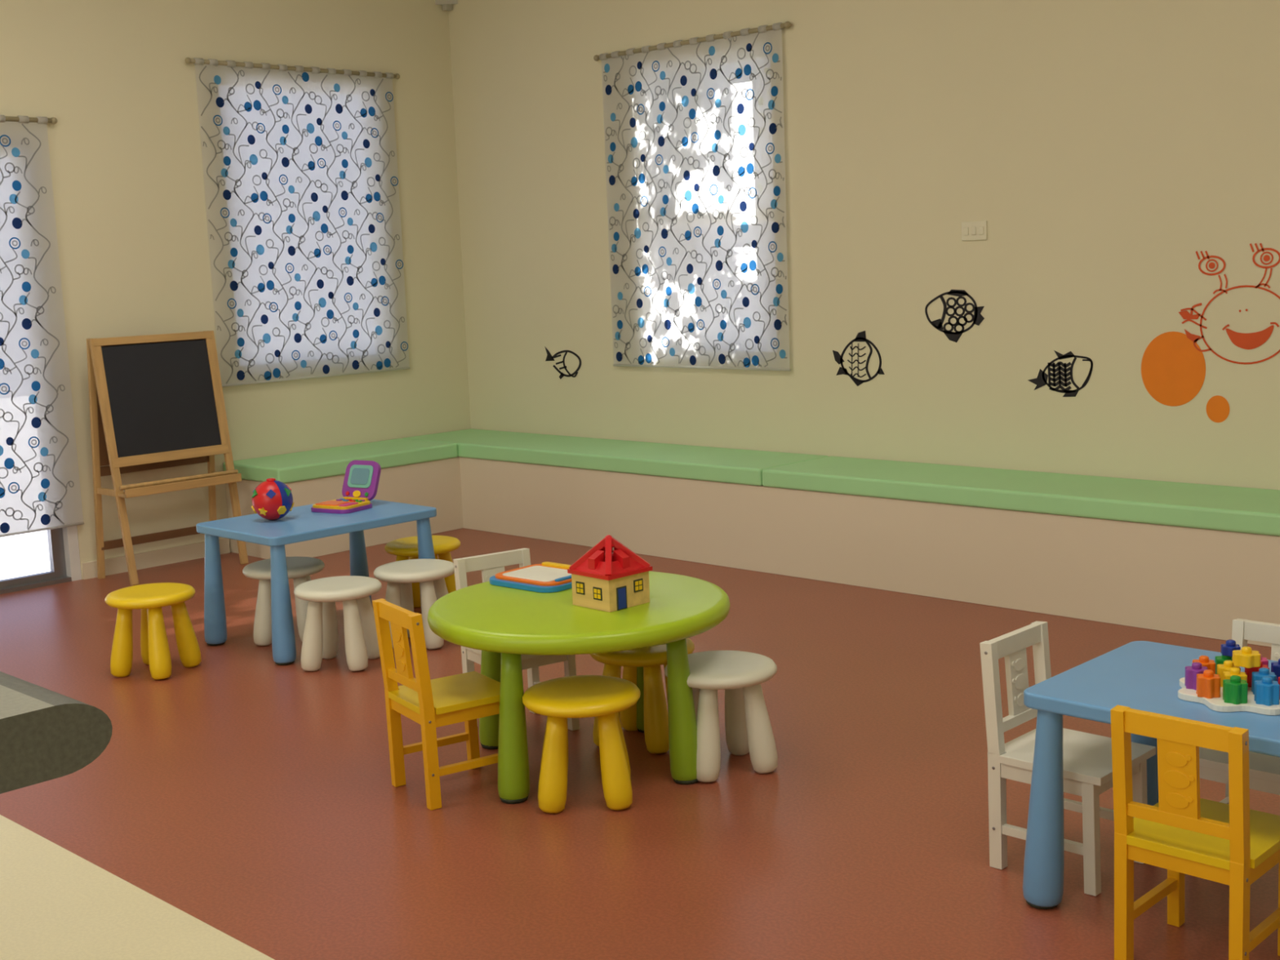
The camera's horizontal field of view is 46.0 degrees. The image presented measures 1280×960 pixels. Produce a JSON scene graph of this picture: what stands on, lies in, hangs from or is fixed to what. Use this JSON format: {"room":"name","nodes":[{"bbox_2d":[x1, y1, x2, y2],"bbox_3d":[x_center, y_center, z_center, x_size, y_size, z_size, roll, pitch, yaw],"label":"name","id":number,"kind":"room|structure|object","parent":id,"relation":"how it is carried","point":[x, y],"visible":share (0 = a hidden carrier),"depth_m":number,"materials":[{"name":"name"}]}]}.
{"room":"children's room","nodes":[
{"label":"children's room","id":0,"kind":"room"},
{"bbox_2d":[0,0,471,579],"bbox_3d":[-3.948,-0.945,5.955,0.150,3.300,8.200,6,11,44],"label":"wall","id":1,"kind":"structure","parent":0,"point":[115,77],"depth_m":7.56,"materials":[{"name":"paint"}]},
{"bbox_2d":[0,525,81,594],"bbox_3d":[-3.129,-0.508,6.841,0.129,2.119,0.978,6,11,44],"label":"door","id":2,"kind":"structure","parent":1,"relation":"in","point":[63,543],"depth_m":7.24,"materials":[{"name":"metal"}]},
{"bbox_2d":[0,115,84,537],"bbox_3d":[-3.099,-0.664,6.727,0.046,1.916,1.201,6,11,44],"label":"curtain","id":3,"kind":"object","parent":1,"relation":"attached to","point":[40,490],"visible":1,"depth_m":7.00,"materials":[{"name":"fabric"}]},
{"bbox_2d":[81,537,230,579],"bbox_3d":[-2.419,0.391,7.569,0.015,0.080,0.795,6,11,44],"label":"baseboard","id":4,"kind":"structure","parent":1,"relation":"attached to","point":[116,565],"depth_m":7.55,"materials":[{"name":"paint"}]},
{"bbox_2d":[184,57,410,386],"bbox_3d":[-1.769,-1.366,8.041,0.046,1.641,1.316,6,11,44],"label":"curtain","id":5,"kind":"object","parent":1,"relation":"attached to","point":[300,163],"visible":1,"depth_m":8.00,"materials":[{"name":"fabric"}]},
{"bbox_2d":[0,528,1279,959],"bbox_3d":[-0.878,1.038,3.316,8.500,0.100,8.500,6,11,44],"label":"floor","id":6,"kind":"structure","parent":0,"point":[238,803],"depth_m":3.88,"materials":[{"name":"laminate"}]},
{"bbox_2d":[0,671,112,794],"bbox_3d":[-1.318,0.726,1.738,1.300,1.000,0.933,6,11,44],"label":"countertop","id":7,"kind":"structure","parent":6,"relation":"on","point":[46,735],"depth_m":1.51,"materials":[{"name":"laminate"}]},
{"bbox_2d":[105,582,201,679],"bbox_3d":[-1.778,0.552,5.507,0.314,0.303,0.314,1,9,20],"label":"stool","id":8,"kind":"object","parent":6,"relation":"on","point":[150,598],"visible":1,"depth_m":5.44,"materials":[{"name":"yellow plastic"}]},
{"bbox_2d":[86,330,248,585],"bbox_3d":[-2.308,-0.125,7.328,0.335,1.163,0.645,6,11,44],"label":"easel","id":9,"kind":"object","parent":6,"relation":"on","point":[156,402],"visible":0.97,"depth_m":7.25,"materials":[{"name":"brown wood"}]},
{"bbox_2d":[242,556,324,645],"bbox_3d":[-1.393,0.476,5.930,0.314,0.303,0.314,-3,8,-7],"label":"stool","id":10,"kind":"object","parent":6,"relation":"on","point":[300,569],"visible":0.62,"depth_m":5.83,"materials":[{"name":"white plastic"}]},
{"bbox_2d":[195,498,436,665],"bbox_3d":[-1.255,0.377,5.947,0.568,0.480,0.778,6,11,44],"label":"table","id":11,"kind":"object","parent":6,"relation":"on","point":[300,524],"visible":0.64,"depth_m":5.82,"materials":[{"name":"blue plastic"}]},
{"bbox_2d":[251,477,293,519],"bbox_3d":[-1.425,0.074,5.839,0.163,0.163,0.162,-9,11,-40],"label":"ball","id":12,"kind":"object","parent":11,"relation":"on","point":[272,500],"visible":1,"depth_m":5.79,"materials":[{"name":"red plastic"}]},
{"bbox_2d":[311,460,381,513],"bbox_3d":[-1.180,0.025,6.064,0.200,0.177,0.258,3,9,30],"label":"laptop","id":13,"kind":"object","parent":11,"relation":"on","point":[362,477],"visible":1,"depth_m":6.10,"materials":[{"name":"purple plastic"}]},
{"bbox_2d":[293,575,382,671],"bbox_3d":[-1.095,0.526,5.506,0.314,0.303,0.314,-1,8,9],"label":"stool","id":14,"kind":"object","parent":6,"relation":"on","point":[320,637],"visible":0.94,"depth_m":5.42,"materials":[{"name":"white plastic"}]},
{"bbox_2d":[373,558,454,648],"bbox_3d":[-0.855,0.477,5.780,0.314,0.303,0.314,-1,8,10],"label":"stool","id":15,"kind":"object","parent":6,"relation":"on","point":[399,575],"visible":0.69,"depth_m":5.69,"materials":[{"name":"white plastic"}]},
{"bbox_2d":[384,535,460,608],"bbox_3d":[-0.900,0.405,6.296,0.314,0.303,0.314,0,9,15],"label":"stool","id":16,"kind":"object","parent":6,"relation":"on","point":[406,548],"visible":0.36,"depth_m":6.25,"materials":[{"name":"yellow plastic"}]},
{"bbox_2d":[372,598,500,810],"bbox_3d":[-0.526,0.587,4.128,0.301,0.532,0.267,-7,10,-32],"label":"chair","id":17,"kind":"object","parent":6,"relation":"on","point":[466,697],"visible":0.95,"depth_m":4.05,"materials":[{"name":"yellow paint"}]},
{"bbox_2d":[453,547,579,730],"bbox_3d":[-0.378,0.506,4.645,0.267,0.532,0.301,-8,10,-33],"label":"chair","id":18,"kind":"object","parent":6,"relation":"on","point":[490,564],"visible":0.4,"depth_m":4.67,"materials":[{"name":"white paint"}]},
{"bbox_2d":[427,571,730,804],"bbox_3d":[-0.164,0.574,4.297,0.854,0.480,0.854,6,11,44],"label":"table","id":19,"kind":"object","parent":6,"relation":"on","point":[506,624],"visible":0.8,"depth_m":4.06,"materials":[{"name":"plastic"}]},
{"bbox_2d":[489,561,572,592],"bbox_3d":[-0.288,0.283,4.512,0.280,0.042,0.240,5,11,41],"label":"board","id":20,"kind":"object","parent":19,"relation":"on","point":[547,576],"visible":0.66,"depth_m":4.46,"materials":[{"name":"white plastic"}]},
{"bbox_2d":[567,534,652,612],"bbox_3d":[-0.083,0.247,4.175,0.171,0.194,0.171,-10,11,-43],"label":"house","id":21,"kind":"object","parent":19,"relation":"on","point":[604,579],"visible":1,"depth_m":4.13,"materials":[{"name":"yellow plastic"}]},
{"bbox_2d":[522,675,640,813],"bbox_3d":[-0.151,0.705,4.022,0.314,0.303,0.314,-2,8,-2],"label":"stool","id":22,"kind":"object","parent":6,"relation":"on","point":[602,697],"visible":1,"depth_m":3.92,"materials":[{"name":"yellow plastic"}]},
{"bbox_2d":[589,638,694,753],"bbox_3d":[0.010,0.631,4.489,0.314,0.303,0.314,2,9,27],"label":"stool","id":23,"kind":"object","parent":6,"relation":"on","point":[655,705],"visible":0.46,"depth_m":4.36,"materials":[{"name":"yellow plastic"}]},
{"bbox_2d":[664,650,777,782],"bbox_3d":[0.231,0.660,4.229,0.314,0.303,0.314,-5,9,-19],"label":"stool","id":24,"kind":"object","parent":6,"relation":"on","point":[748,726],"visible":0.77,"depth_m":4.16,"materials":[{"name":"white plastic"}]},
{"bbox_2d":[225,457,1279,647],"bbox_3d":[1.377,0.370,5.598,8.192,0.395,1.656,6,11,44],"label":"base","id":25,"kind":"object","parent":6,"relation":"on","point":[1172,579],"visible":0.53,"depth_m":6.42,"materials":[{"name":"paint"}]},
{"bbox_2d":[222,438,457,483],"bbox_3d":[-1.577,-0.108,8.021,0.523,0.079,1.141,6,11,44],"label":"cushion","id":26,"kind":"object","parent":25,"relation":"on","point":[288,468],"depth_m":7.88,"materials":[{"name":"green fabric"}]},
{"bbox_2d":[403,428,828,485],"bbox_3d":[-0.232,-0.139,7.876,2.652,0.079,0.523,6,11,44],"label":"cushion","id":27,"kind":"object","parent":25,"relation":"on","point":[729,465],"depth_m":7.56,"materials":[{"name":"green fabric"}]},
{"bbox_2d":[222,428,1279,536],"bbox_3d":[1.364,0.135,5.561,8.190,0.079,1.666,6,11,44],"label":"bench cushion","id":28,"kind":"object","parent":25,"relation":"on","point":[1193,505],"visible":0.9,"depth_m":6.62,"materials":[{"name":"green fabric"}]},
{"bbox_2d":[979,621,1155,896],"bbox_3d":[0.980,0.626,3.455,0.301,0.532,0.267,6,11,44],"label":"chair","id":29,"kind":"object","parent":6,"relation":"on","point":[1087,766],"visible":0.82,"depth_m":3.44,"materials":[{"name":"white paint"}]},
{"bbox_2d":[1022,640,1279,909],"bbox_3d":[1.282,0.680,3.177,0.778,0.480,0.558,6,11,44],"label":"table","id":30,"kind":"object","parent":6,"relation":"on","point":[1140,675],"visible":0.62,"depth_m":3.22,"materials":[{"name":"blue plastic"}]},
{"bbox_2d":[1177,639,1279,715],"bbox_3d":[1.252,0.396,3.112,0.262,0.103,0.262,1,9,21],"label":"stacking toy","id":31,"kind":"object","parent":30,"relation":"on","point":[1220,684],"visible":1,"depth_m":3.07,"materials":[{"name":"multicoloured plastic"}]},
{"bbox_2d":[1110,705,1279,959],"bbox_3d":[1.113,0.693,2.959,0.267,0.532,0.301,6,11,44],"label":"chair","id":32,"kind":"object","parent":6,"relation":"on","point":[1233,844],"visible":1,"depth_m":2.87,"materials":[{"name":"yellow paint"}]},
{"bbox_2d":[1199,618,1279,804],"bbox_3d":[1.412,0.616,3.407,0.267,0.532,0.301,6,11,44],"label":"chair","id":33,"kind":"object","parent":6,"relation":"on","point":[1264,769],"visible":0.36,"depth_m":3.37,"materials":[{"name":"white paint"}]},
{"bbox_2d":[448,0,1279,489],"bbox_3d":[1.951,-1.183,6.034,8.500,3.300,0.150,6,11,44],"label":"wall","id":34,"kind":"structure","parent":0,"point":[1100,146],"depth_m":6.57,"materials":[{"name":"paint"}]},
{"bbox_2d":[435,0,457,11],"bbox_3d":[-1.101,-2.751,8.561,0.090,0.150,0.090,6,11,44],"label":"sensor","id":35,"kind":"object","parent":34,"relation":"attached to","point":[446,5],"visible":1,"depth_m":8.57,"materials":[{"name":"plastic"}]},
{"bbox_2d":[544,346,581,378],"bbox_3d":[-0.426,-0.649,8.345,0.292,0.184,0.001,6,11,44],"label":"wall decal","id":36,"kind":"object","parent":34,"relation":"attached to","point":[549,357],"visible":1,"depth_m":8.35,"materials":[{"name":"black plastic"}]},
{"bbox_2d":[593,21,791,371],"bbox_3d":[0.263,-1.365,7.511,1.293,1.617,0.046,6,11,44],"label":"curtain","id":37,"kind":"object","parent":34,"relation":"attached to","point":[694,128],"visible":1,"depth_m":7.47,"materials":[{"name":"fabric"}]},
{"bbox_2d":[832,330,884,386],"bbox_3d":[1.008,-0.561,6.960,0.293,0.259,0.001,6,11,44],"label":"wall decal","id":38,"kind":"object","parent":34,"relation":"attached to","point":[861,336],"visible":1,"depth_m":6.96,"materials":[{"name":"black plastic"}]},
{"bbox_2d":[924,289,984,342],"bbox_3d":[1.372,-0.716,6.576,0.301,0.231,0.001,6,11,44],"label":"wall decal","id":39,"kind":"object","parent":34,"relation":"attached to","point":[977,318],"visible":1,"depth_m":6.57,"materials":[{"name":"black plastic"}]},
{"bbox_2d":[961,220,986,240],"bbox_3d":[1.430,-1.067,6.449,0.123,0.080,0.012,6,11,44],"label":"light switch","id":40,"kind":"object","parent":34,"relation":"attached to","point":[972,230],"visible":1,"depth_m":6.45,"materials":[{"name":"plastic"}]},
{"bbox_2d":[1027,350,1093,396],"bbox_3d":[1.744,-0.443,6.262,0.299,0.195,0.001,6,11,44],"label":"wall decal","id":41,"kind":"object","parent":34,"relation":"attached to","point":[1041,380],"visible":1,"depth_m":6.26,"materials":[{"name":"black plastic"}]},
{"bbox_2d":[1141,331,1205,406],"bbox_3d":[2.095,-0.436,5.921,0.264,0.294,0.001,6,11,44],"label":"wall decal","id":42,"kind":"object","parent":34,"relation":"attached to","point":[1173,371],"visible":1,"depth_m":5.92,"materials":[{"name":"plastic"}]},
{"bbox_2d":[1205,395,1229,422],"bbox_3d":[2.231,-0.274,5.817,0.093,0.106,0.001,6,11,44],"label":"wall decal","id":43,"kind":"object","parent":34,"relation":"attached to","point":[1217,408],"visible":1,"depth_m":5.82,"materials":[{"name":"plastic"}]},
{"bbox_2d":[1178,243,1279,364],"bbox_3d":[2.288,-0.664,5.689,0.527,0.455,0.001,6,11,44],"label":"wall decal","id":44,"kind":"object","parent":34,"relation":"attached to","point":[1255,340],"visible":1,"depth_m":5.73,"materials":[{"name":"red plastic"}]},
{"label":"outside","id":45,"kind":"structure","parent":0,"visible":0},
{"bbox_2d":[0,530,50,580],"bbox_3d":[-1.677,0.450,8.360,28.000,0.080,22.000,6,11,44],"label":"ground","id":46,"kind":"structure","parent":45,"point":[27,553],"depth_m":8.69,"materials":[{"name":"white"}]}
]}

